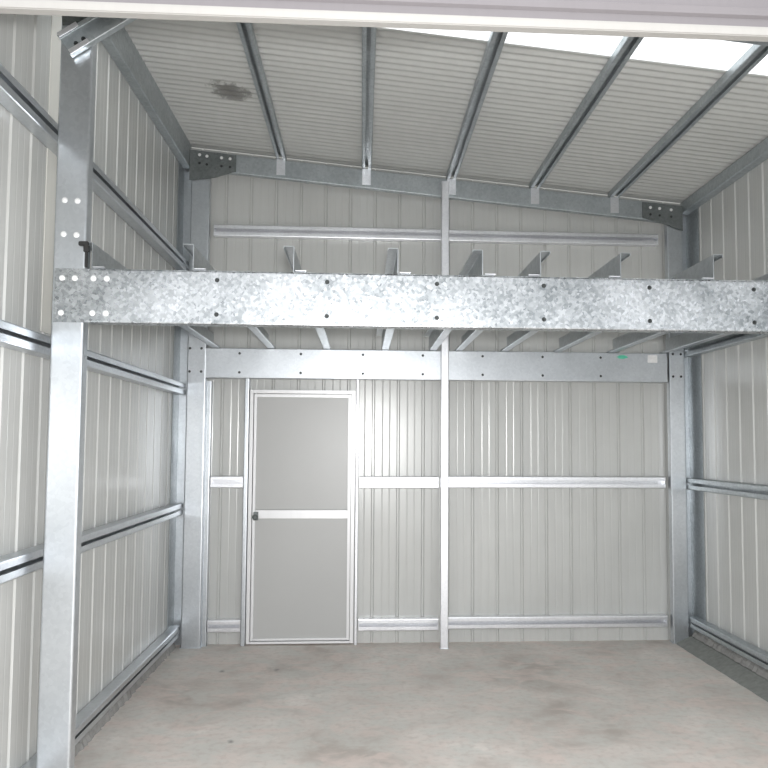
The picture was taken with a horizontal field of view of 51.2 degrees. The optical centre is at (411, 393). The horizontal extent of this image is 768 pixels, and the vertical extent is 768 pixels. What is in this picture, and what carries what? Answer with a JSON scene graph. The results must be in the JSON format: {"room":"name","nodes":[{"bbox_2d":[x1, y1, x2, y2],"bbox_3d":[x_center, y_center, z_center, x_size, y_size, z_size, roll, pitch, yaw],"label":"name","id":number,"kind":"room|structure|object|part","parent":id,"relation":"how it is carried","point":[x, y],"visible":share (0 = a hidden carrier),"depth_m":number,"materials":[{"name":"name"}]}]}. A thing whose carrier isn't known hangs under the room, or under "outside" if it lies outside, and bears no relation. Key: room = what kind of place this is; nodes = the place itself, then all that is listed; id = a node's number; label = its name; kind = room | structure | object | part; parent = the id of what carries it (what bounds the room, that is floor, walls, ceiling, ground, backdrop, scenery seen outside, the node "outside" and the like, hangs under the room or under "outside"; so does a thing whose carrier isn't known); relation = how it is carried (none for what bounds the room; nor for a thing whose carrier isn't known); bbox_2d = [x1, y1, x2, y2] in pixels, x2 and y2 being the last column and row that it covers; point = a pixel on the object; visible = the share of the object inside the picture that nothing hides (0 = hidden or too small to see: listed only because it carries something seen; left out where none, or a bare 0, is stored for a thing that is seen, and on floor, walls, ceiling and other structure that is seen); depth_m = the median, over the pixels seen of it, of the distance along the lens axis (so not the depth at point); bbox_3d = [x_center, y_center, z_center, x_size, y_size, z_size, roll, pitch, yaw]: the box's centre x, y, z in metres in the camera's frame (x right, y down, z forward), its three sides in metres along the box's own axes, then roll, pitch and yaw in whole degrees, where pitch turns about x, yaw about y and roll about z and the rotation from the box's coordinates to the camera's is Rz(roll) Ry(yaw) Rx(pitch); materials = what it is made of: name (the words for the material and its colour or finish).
{"room":"metal storage shed","nodes":[
{"label":"metal storage shed","id":0,"kind":"room"},
{"bbox_2d":[0,14,177,767],"bbox_3d":[-1.791,-0.167,4.388,0.014,4.126,4.540,1,-4,-3],"label":"wall","id":1,"kind":"structure","parent":0,"point":[123,603],"depth_m":4.53,"materials":[{"name":"metal"}]},
{"bbox_2d":[41,15,61,334],"bbox_3d":[-1.745,-1.256,3.942,0.003,1.942,0.215,1,-4,-3],"label":"trim","id":2,"kind":"structure","parent":1,"relation":"attached to","point":[56,23],"depth_m":3.88,"materials":[{"name":"metal"}]},
{"bbox_2d":[0,503,182,583],"bbox_3d":[-1.746,0.789,4.284,0.075,0.091,4.390,1,-4,-3],"label":"girt","id":3,"kind":"object","parent":1,"relation":"attached to","point":[17,564],"depth_m":4.42,"materials":[{"name":"metal"}]},
{"bbox_2d":[0,319,185,394],"bbox_3d":[-1.742,-0.176,4.347,0.075,0.091,4.390,1,-4,-3],"label":"girt","id":4,"kind":"object","parent":1,"relation":"attached to","point":[12,336],"depth_m":4.37,"materials":[{"name":"metal"}]},
{"bbox_2d":[0,63,188,269],"bbox_3d":[-1.736,-1.180,4.412,0.075,0.095,4.390,1,-4,-3],"label":"girt","id":5,"kind":"object","parent":1,"relation":"attached to","point":[13,96],"depth_m":4.34,"materials":[{"name":"metal"}]},
{"bbox_2d":[21,625,179,767],"bbox_3d":[-1.751,1.757,4.221,0.075,0.087,4.390,1,-4,-3],"label":"girt","id":6,"kind":"object","parent":1,"relation":"attached to","point":[104,701],"depth_m":4.86,"materials":[{"name":"metal"}]},
{"bbox_2d":[75,643,175,755],"bbox_3d":[-1.764,1.847,4.209,0.052,0.083,4.400,1,-4,-3],"label":"baseboard","id":7,"kind":"structure","parent":1,"relation":"attached to","point":[96,728],"depth_m":4.95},
{"bbox_2d":[101,27,190,168],"bbox_3d":[-1.740,-2.126,4.508,0.071,0.213,4.400,1,-4,-3],"label":"eave purlin","id":8,"kind":"object","parent":1,"relation":"attached to","point":[119,45],"visible":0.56,"depth_m":5.38,"materials":[{"name":"grey metal"}]},
{"bbox_2d":[167,161,184,628],"bbox_3d":[-1.911,-0.012,6.516,0.003,4.092,0.214,1,-4,-3],"label":"trim","id":9,"kind":"structure","parent":1,"relation":"attached to","point":[181,171],"depth_m":6.50,"materials":[{"name":"metal"}]},
{"bbox_2d":[66,0,767,26],"bbox_3d":[0.516,-1.315,2.322,4.300,0.498,0.012,1,-4,-3],"label":"header","id":10,"kind":"object","parent":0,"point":[624,13],"depth_m":2.29,"materials":[{"name":"white metal"}]},
{"bbox_2d":[74,640,767,767],"bbox_3d":[0.369,1.968,4.328,4.500,0.120,4.730,1,-4,-3],"label":"floor","id":11,"kind":"structure","parent":0,"point":[609,703],"depth_m":4.92,"materials":[{"name":"concrete"}]},
{"bbox_2d":[36,25,96,767],"bbox_3d":[-1.548,-0.174,3.623,0.161,4.042,0.090,1,-4,-3],"label":"steel column","id":12,"kind":"structure","parent":11,"relation":"on","point":[56,726],"depth_m":3.57,"materials":[{"name":"metal"}]},
{"bbox_2d":[57,17,136,57],"bbox_3d":[-1.385,-1.713,3.673,0.448,0.355,0.044,1,-4,-3],"label":"knee brace","id":13,"kind":"object","parent":12,"relation":"attached to","point":[78,37],"visible":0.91,"depth_m":3.67,"materials":[{"name":"metal"}]},
{"bbox_2d":[53,268,767,333],"bbox_3d":[0.433,-0.423,3.751,4.086,0.248,0.081,1,-4,-3],"label":"beam","id":14,"kind":"structure","parent":12,"relation":"attached to","point":[92,296],"depth_m":3.70,"materials":[{"name":"metal"}]},
{"bbox_2d":[78,241,89,267],"bbox_3d":[-1.474,-0.626,3.609,0.046,0.118,0.020,1,-4,-3],"label":"clip","id":15,"kind":"object","parent":14,"relation":"on","point":[86,248],"visible":1,"depth_m":3.60,"materials":[{"name":"metal"}]},
{"bbox_2d":[89,242,219,347],"bbox_3d":[-1.531,-0.530,5.113,0.108,0.125,3.005,1,-4,-3],"label":"joist","id":16,"kind":"object","parent":14,"relation":"on","point":[101,259],"visible":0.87,"depth_m":3.96,"materials":[{"name":"metal"}]},
{"bbox_2d":[183,244,275,348],"bbox_3d":[-1.080,-0.526,5.141,0.108,0.125,3.005,1,-4,-3],"label":"joist","id":17,"kind":"object","parent":14,"relation":"on","point":[200,263],"visible":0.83,"depth_m":3.91,"materials":[{"name":"metal"}]},
{"bbox_2d":[284,246,330,348],"bbox_3d":[-0.625,-0.522,5.168,0.108,0.125,3.005,1,-4,-3],"label":"joist","id":18,"kind":"object","parent":14,"relation":"on","point":[290,252],"visible":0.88,"depth_m":3.94,"materials":[{"name":"metal"}]},
{"bbox_2d":[376,248,410,349],"bbox_3d":[-0.146,-0.518,5.198,0.108,0.125,3.005,1,-4,-3],"label":"joist","id":19,"kind":"object","parent":14,"relation":"on","point":[391,267],"visible":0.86,"depth_m":4.14,"materials":[{"name":"metal"}]},
{"bbox_2d":[423,250,495,350],"bbox_3d":[0.249,-0.514,5.222,0.108,0.125,3.005,1,-4,-3],"label":"joist","id":20,"kind":"object","parent":14,"relation":"on","point":[473,266],"visible":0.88,"depth_m":4.15,"materials":[{"name":"metal"}]},
{"bbox_2d":[455,251,550,350],"bbox_3d":[0.510,-0.512,5.238,0.108,0.125,3.005,1,-4,-3],"label":"joist","id":21,"kind":"object","parent":14,"relation":"on","point":[533,269],"visible":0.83,"depth_m":4.03,"materials":[{"name":"metal"}]},
{"bbox_2d":[500,253,630,350],"bbox_3d":[0.892,-0.508,5.261,0.108,0.125,3.005,1,-4,-3],"label":"joist","id":22,"kind":"object","parent":14,"relation":"on","point":[612,269],"visible":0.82,"depth_m":4.08,"materials":[{"name":"metal"}]},
{"bbox_2d":[553,254,722,351],"bbox_3d":[1.341,-0.504,5.288,0.108,0.125,3.005,1,-4,-3],"label":"joist","id":23,"kind":"object","parent":14,"relation":"on","point":[703,270],"visible":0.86,"depth_m":4.11,"materials":[{"name":"metal"}]},
{"bbox_2d":[606,273,767,352],"bbox_3d":[1.803,-0.500,5.317,0.108,0.125,3.005,1,-4,-3],"label":"joist","id":24,"kind":"object","parent":14,"relation":"on","point":[627,340],"visible":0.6,"depth_m":6.27,"materials":[{"name":"metal"}]},
{"bbox_2d":[659,333,729,352],"bbox_3d":[2.259,-0.496,5.345,0.108,0.125,3.005,1,-4,-3],"label":"joist","id":25,"kind":"object","parent":14,"relation":"on","point":[684,340],"visible":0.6,"depth_m":6.36,"materials":[{"name":"metal"}]},
{"bbox_2d":[62,16,767,45],"bbox_3d":[0.424,-1.892,3.841,4.160,0.592,0.070,1,-4,-3],"label":"rafter","id":26,"kind":"object","parent":12,"relation":"attached to","point":[66,20],"visible":0.18,"depth_m":3.69,"materials":[{"name":"metal"}]},
{"bbox_3d":[-1.331,-1.947,3.716,0.640,0.515,0.005,1,-4,-3],"label":"haunch plate","id":27,"kind":"part","parent":26,"relation":"part of","materials":[{"name":"grey metal"}]},
{"bbox_2d":[179,178,210,648],"bbox_3d":[-1.752,0.019,6.548,0.170,4.037,0.090,1,-4,-3],"label":"steel column","id":28,"kind":"structure","parent":11,"relation":"on","point":[193,527],"depth_m":6.48,"materials":[{"name":"silver metal"}]},
{"bbox_2d":[189,149,682,230],"bbox_3d":[0.244,-1.703,6.754,4.160,0.593,0.070,1,-4,-3],"label":"rafter","id":29,"kind":"object","parent":28,"relation":"attached to","point":[203,164],"visible":1,"depth_m":6.73,"materials":[{"name":"metal"}]},
{"bbox_3d":[-1.640,-1.889,6.630,0.380,0.255,0.005,1,-4,-3],"label":"haunch plate","id":30,"kind":"part","parent":29,"relation":"part of","materials":[{"name":"grey metal"}]},
{"bbox_2d":[236,22,286,174],"bbox_3d":[-0.952,-2.049,4.542,0.081,0.192,4.380,1,-4,-3],"label":"purlin","id":31,"kind":"structure","parent":29,"relation":"attached to","point":[246,31],"depth_m":5.40,"materials":[{"name":"metal"}]},
{"bbox_2d":[362,27,375,184],"bbox_3d":[-0.242,-1.978,4.581,0.081,0.192,4.380,1,-4,-3],"label":"purlin","id":32,"kind":"structure","parent":29,"relation":"attached to","point":[368,33],"depth_m":5.35,"materials":[{"name":"metal"}]},
{"bbox_2d":[446,32,507,194],"bbox_3d":[0.472,-1.907,4.621,0.081,0.192,4.380,1,-4,-3],"label":"purlin","id":33,"kind":"structure","parent":29,"relation":"attached to","point":[496,40],"depth_m":5.27,"materials":[{"name":"metal"}]},
{"bbox_2d":[529,36,643,203],"bbox_3d":[1.180,-1.837,4.660,0.081,0.192,4.380,1,-4,-3],"label":"purlin","id":34,"kind":"structure","parent":29,"relation":"attached to","point":[627,46],"depth_m":5.20,"materials":[{"name":"metal"}]},
{"bbox_3d":[2.146,-1.512,6.839,0.350,0.242,0.005,1,-4,-3],"label":"haunch plate","id":35,"kind":"part","parent":29,"relation":"part of","materials":[{"name":"grey metal"}]},
{"bbox_2d":[608,44,767,212],"bbox_3d":[1.863,-1.769,4.697,0.081,0.192,4.380,1,-4,-3],"label":"purlin","id":36,"kind":"structure","parent":29,"relation":"attached to","point":[754,54],"depth_m":5.19,"materials":[{"name":"metal"}]},
{"bbox_2d":[205,348,667,382],"bbox_3d":[0.242,-0.233,6.683,3.850,0.248,0.081,1,-4,-3],"label":"beam","id":37,"kind":"structure","parent":28,"relation":"attached to","point":[221,363],"depth_m":6.65,"materials":[{"name":"metal"}]},
{"bbox_2d":[201,381,212,646],"bbox_3d":[-1.665,0.967,6.536,0.043,2.140,0.062,1,-4,-3],"label":"stud","id":38,"kind":"object","parent":11,"relation":"on","point":[209,396],"visible":1,"depth_m":6.51,"materials":[{"name":"metal"}]},
{"bbox_2d":[439,181,448,648],"bbox_3d":[0.275,0.141,6.559,0.072,3.814,0.070,1,-4,-3],"label":"wall post","id":39,"kind":"object","parent":11,"relation":"on","point":[444,418],"visible":1,"depth_m":6.52,"materials":[{"name":"metal"}]},
{"bbox_2d":[664,224,688,643],"bbox_3d":[2.245,0.240,6.779,0.152,3.666,0.090,1,-4,-3],"label":"steel column","id":40,"kind":"structure","parent":11,"relation":"on","point":[676,428],"depth_m":6.72,"materials":[{"name":"silver metal"}]},
{"bbox_2d":[191,148,679,643],"bbox_3d":[0.233,-0.003,6.768,4.360,4.128,0.014,1,-4,-3],"label":"wall","id":41,"kind":"structure","parent":0,"point":[512,551],"depth_m":6.75,"materials":[{"name":"grey metal"}]},
{"bbox_2d":[174,168,191,644],"bbox_3d":[-1.882,-0.004,6.627,0.075,4.092,0.003,1,-4,-3],"label":"trim","id":42,"kind":"structure","parent":41,"relation":"attached to","point":[187,183],"depth_m":6.60,"materials":[{"name":"metal"}]},
{"bbox_2d":[207,619,240,631],"bbox_3d":[-1.513,1.880,6.495,0.262,0.097,0.069,1,-4,-3],"label":"girt","id":43,"kind":"object","parent":41,"relation":"attached to","point":[213,625],"depth_m":6.46,"materials":[{"name":"metal"}]},
{"bbox_2d":[210,476,242,487],"bbox_3d":[-1.507,0.724,6.570,0.262,0.097,0.069,1,-4,-3],"label":"girt","id":44,"kind":"object","parent":41,"relation":"attached to","point":[216,481],"depth_m":6.54,"materials":[{"name":"metal"}]},
{"bbox_2d":[240,379,250,645],"bbox_3d":[-1.356,0.947,6.561,0.037,2.185,0.072,1,-4,-3],"label":"door frame","id":45,"kind":"structure","parent":41,"relation":"attached to","point":[247,381],"depth_m":6.53,"materials":[{"name":"metal"}]},
{"bbox_2d":[246,390,355,643],"bbox_3d":[-0.900,1.002,6.564,0.866,2.062,0.120,1,-4,-3],"label":"door","id":46,"kind":"structure","parent":41,"relation":"in","point":[300,572],"depth_m":6.58,"materials":[{"name":"metal"}]},
{"bbox_3d":[-1.266,1.004,6.513,0.048,0.048,0.064,1,-4,-3],"label":"knob","id":47,"kind":"part","parent":46,"relation":"part of","materials":[{"name":"metal"}]},
{"bbox_3d":[-0.904,1.510,6.563,0.754,0.964,0.012,1,-4,-3],"label":"panel","id":48,"kind":"part","parent":46,"relation":"part of","materials":[{"name":"grey metal"}]},
{"bbox_3d":[-0.901,0.992,6.592,0.754,0.068,0.042,1,-4,-3],"label":"rail","id":49,"kind":"part","parent":46,"relation":"part of","materials":[{"name":"metal"}]},
{"bbox_3d":[-0.899,0.495,6.629,0.754,0.926,0.012,1,-4,-3],"label":"panel","id":50,"kind":"part","parent":46,"relation":"part of","materials":[{"name":"grey metal"}]},
{"bbox_2d":[214,224,440,241],"bbox_3d":[-0.671,-1.350,6.756,1.950,0.097,0.069,1,-4,-3],"label":"girt","id":51,"kind":"object","parent":41,"relation":"attached to","point":[220,230],"depth_m":6.74,"materials":[{"name":"metal"}]},
{"bbox_2d":[354,380,358,644],"bbox_3d":[-0.450,0.956,6.616,0.025,2.185,0.072,1,-4,-3],"label":"door frame","id":52,"kind":"structure","parent":41,"relation":"attached to","point":[357,381],"depth_m":6.58,"materials":[{"name":"metal"}]},
{"bbox_2d":[358,617,437,630],"bbox_3d":[-0.105,1.893,6.580,0.654,0.097,0.069,1,-4,-3],"label":"girt","id":53,"kind":"object","parent":41,"relation":"attached to","point":[369,623],"depth_m":6.56,"materials":[{"name":"metal"}]},
{"bbox_2d":[360,476,438,487],"bbox_3d":[-0.099,0.737,6.656,0.654,0.097,0.069,1,-4,-3],"label":"girt","id":54,"kind":"object","parent":41,"relation":"attached to","point":[365,481],"depth_m":6.63,"materials":[{"name":"metal"}]},
{"bbox_2d":[449,230,657,246],"bbox_3d":[1.217,-1.330,6.871,1.818,0.097,0.069,1,-4,-3],"label":"girt","id":55,"kind":"object","parent":41,"relation":"attached to","point":[455,236],"depth_m":6.86,"materials":[{"name":"metal"}]},
{"bbox_2d":[449,476,665,487],"bbox_3d":[1.223,0.745,6.737,1.845,0.097,0.069,1,-4,-3],"label":"girt","id":56,"kind":"object","parent":41,"relation":"attached to","point":[454,481],"depth_m":6.72,"materials":[{"name":"metal"}]},
{"bbox_2d":[448,614,667,628],"bbox_3d":[1.217,1.895,6.662,1.845,0.097,0.069,1,-4,-3],"label":"girt","id":57,"kind":"object","parent":41,"relation":"attached to","point":[594,620],"depth_m":6.65,"materials":[{"name":"metal"}]},
{"bbox_2d":[682,215,692,635],"bbox_3d":[2.348,0.229,6.872,0.075,3.701,0.003,1,-4,-3],"label":"trim","id":58,"kind":"structure","parent":41,"relation":"attached to","point":[684,226],"depth_m":6.85,"materials":[{"name":"metal"}]},
{"bbox_2d":[125,19,767,203],"bbox_3d":[0.312,-1.942,5.765,4.440,0.417,2.405,1,-4,-3],"label":"ceiling","id":59,"kind":"structure","parent":0,"point":[424,83],"depth_m":5.46,"materials":[{"name":"beige metal"}]},
{"bbox_2d":[698,159,767,651],"bbox_3d":[2.533,0.067,4.640,0.014,3.735,4.540,1,-4,-3],"label":"wall","id":60,"kind":"structure","parent":0,"point":[733,224],"depth_m":5.98,"materials":[{"name":"grey metal"}]},
{"bbox_2d":[685,208,705,631],"bbox_3d":[2.392,0.221,6.742,0.003,3.701,0.264,1,-4,-3],"label":"column","id":61,"kind":"structure","parent":60,"relation":"attached to","point":[692,219],"depth_m":6.72,"materials":[{"name":"silver metal"}]},
{"bbox_2d":[676,636,767,701],"bbox_3d":[2.415,1.897,4.453,0.206,0.058,4.420,1,-4,-3],"label":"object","id":62,"kind":"structure","parent":60,"relation":"attached to","point":[744,676],"depth_m":5.82,"materials":[{"name":"metal"}]},
{"bbox_2d":[680,137,767,214],"bbox_3d":[2.500,-1.739,4.745,0.071,0.103,4.400,1,-4,-3],"label":"eave purlin","id":63,"kind":"object","parent":60,"relation":"attached to","point":[758,154],"visible":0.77,"depth_m":6.06,"materials":[{"name":"grey metal"}]},
{"bbox_2d":[684,334,767,356],"bbox_3d":[2.492,-0.497,4.629,0.075,0.093,4.390,1,-4,-3],"label":"girt","id":64,"kind":"object","parent":60,"relation":"attached to","point":[730,340],"depth_m":6.14,"materials":[{"name":"grey metal"}]},
{"bbox_2d":[686,478,767,499],"bbox_3d":[2.486,0.616,4.556,0.075,0.095,4.390,1,-4,-3],"label":"girt","id":65,"kind":"object","parent":60,"relation":"attached to","point":[758,491],"depth_m":5.96,"materials":[{"name":"silver metal"}]},
{"bbox_2d":[689,616,767,669],"bbox_3d":[2.481,1.755,4.482,0.075,0.088,4.390,1,-4,-3],"label":"girt","id":66,"kind":"object","parent":60,"relation":"attached to","point":[730,641],"depth_m":5.93,"materials":[{"name":"silver metal"}]},
{"bbox_2d":[692,630,767,678],"bbox_3d":[2.488,1.832,4.472,0.062,0.075,4.400,1,-4,-3],"label":"trim","id":67,"kind":"structure","parent":60,"relation":"attached to","point":[759,670],"depth_m":5.94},
{"bbox_3d":[0.518,-1.925,2.386,4.320,0.817,0.020,1,-4,-3],"label":"wall","id":68,"kind":"structure","parent":0,"visible":0},
{"bbox_2d":[0,0,767,41],"bbox_3d":[0.516,-1.300,2.320,4.300,0.528,0.034,1,-4,-3],"label":"door","id":69,"kind":"structure","parent":68,"relation":"in","point":[734,20],"depth_m":2.28,"materials":[{"name":"white metal"}]}
]}

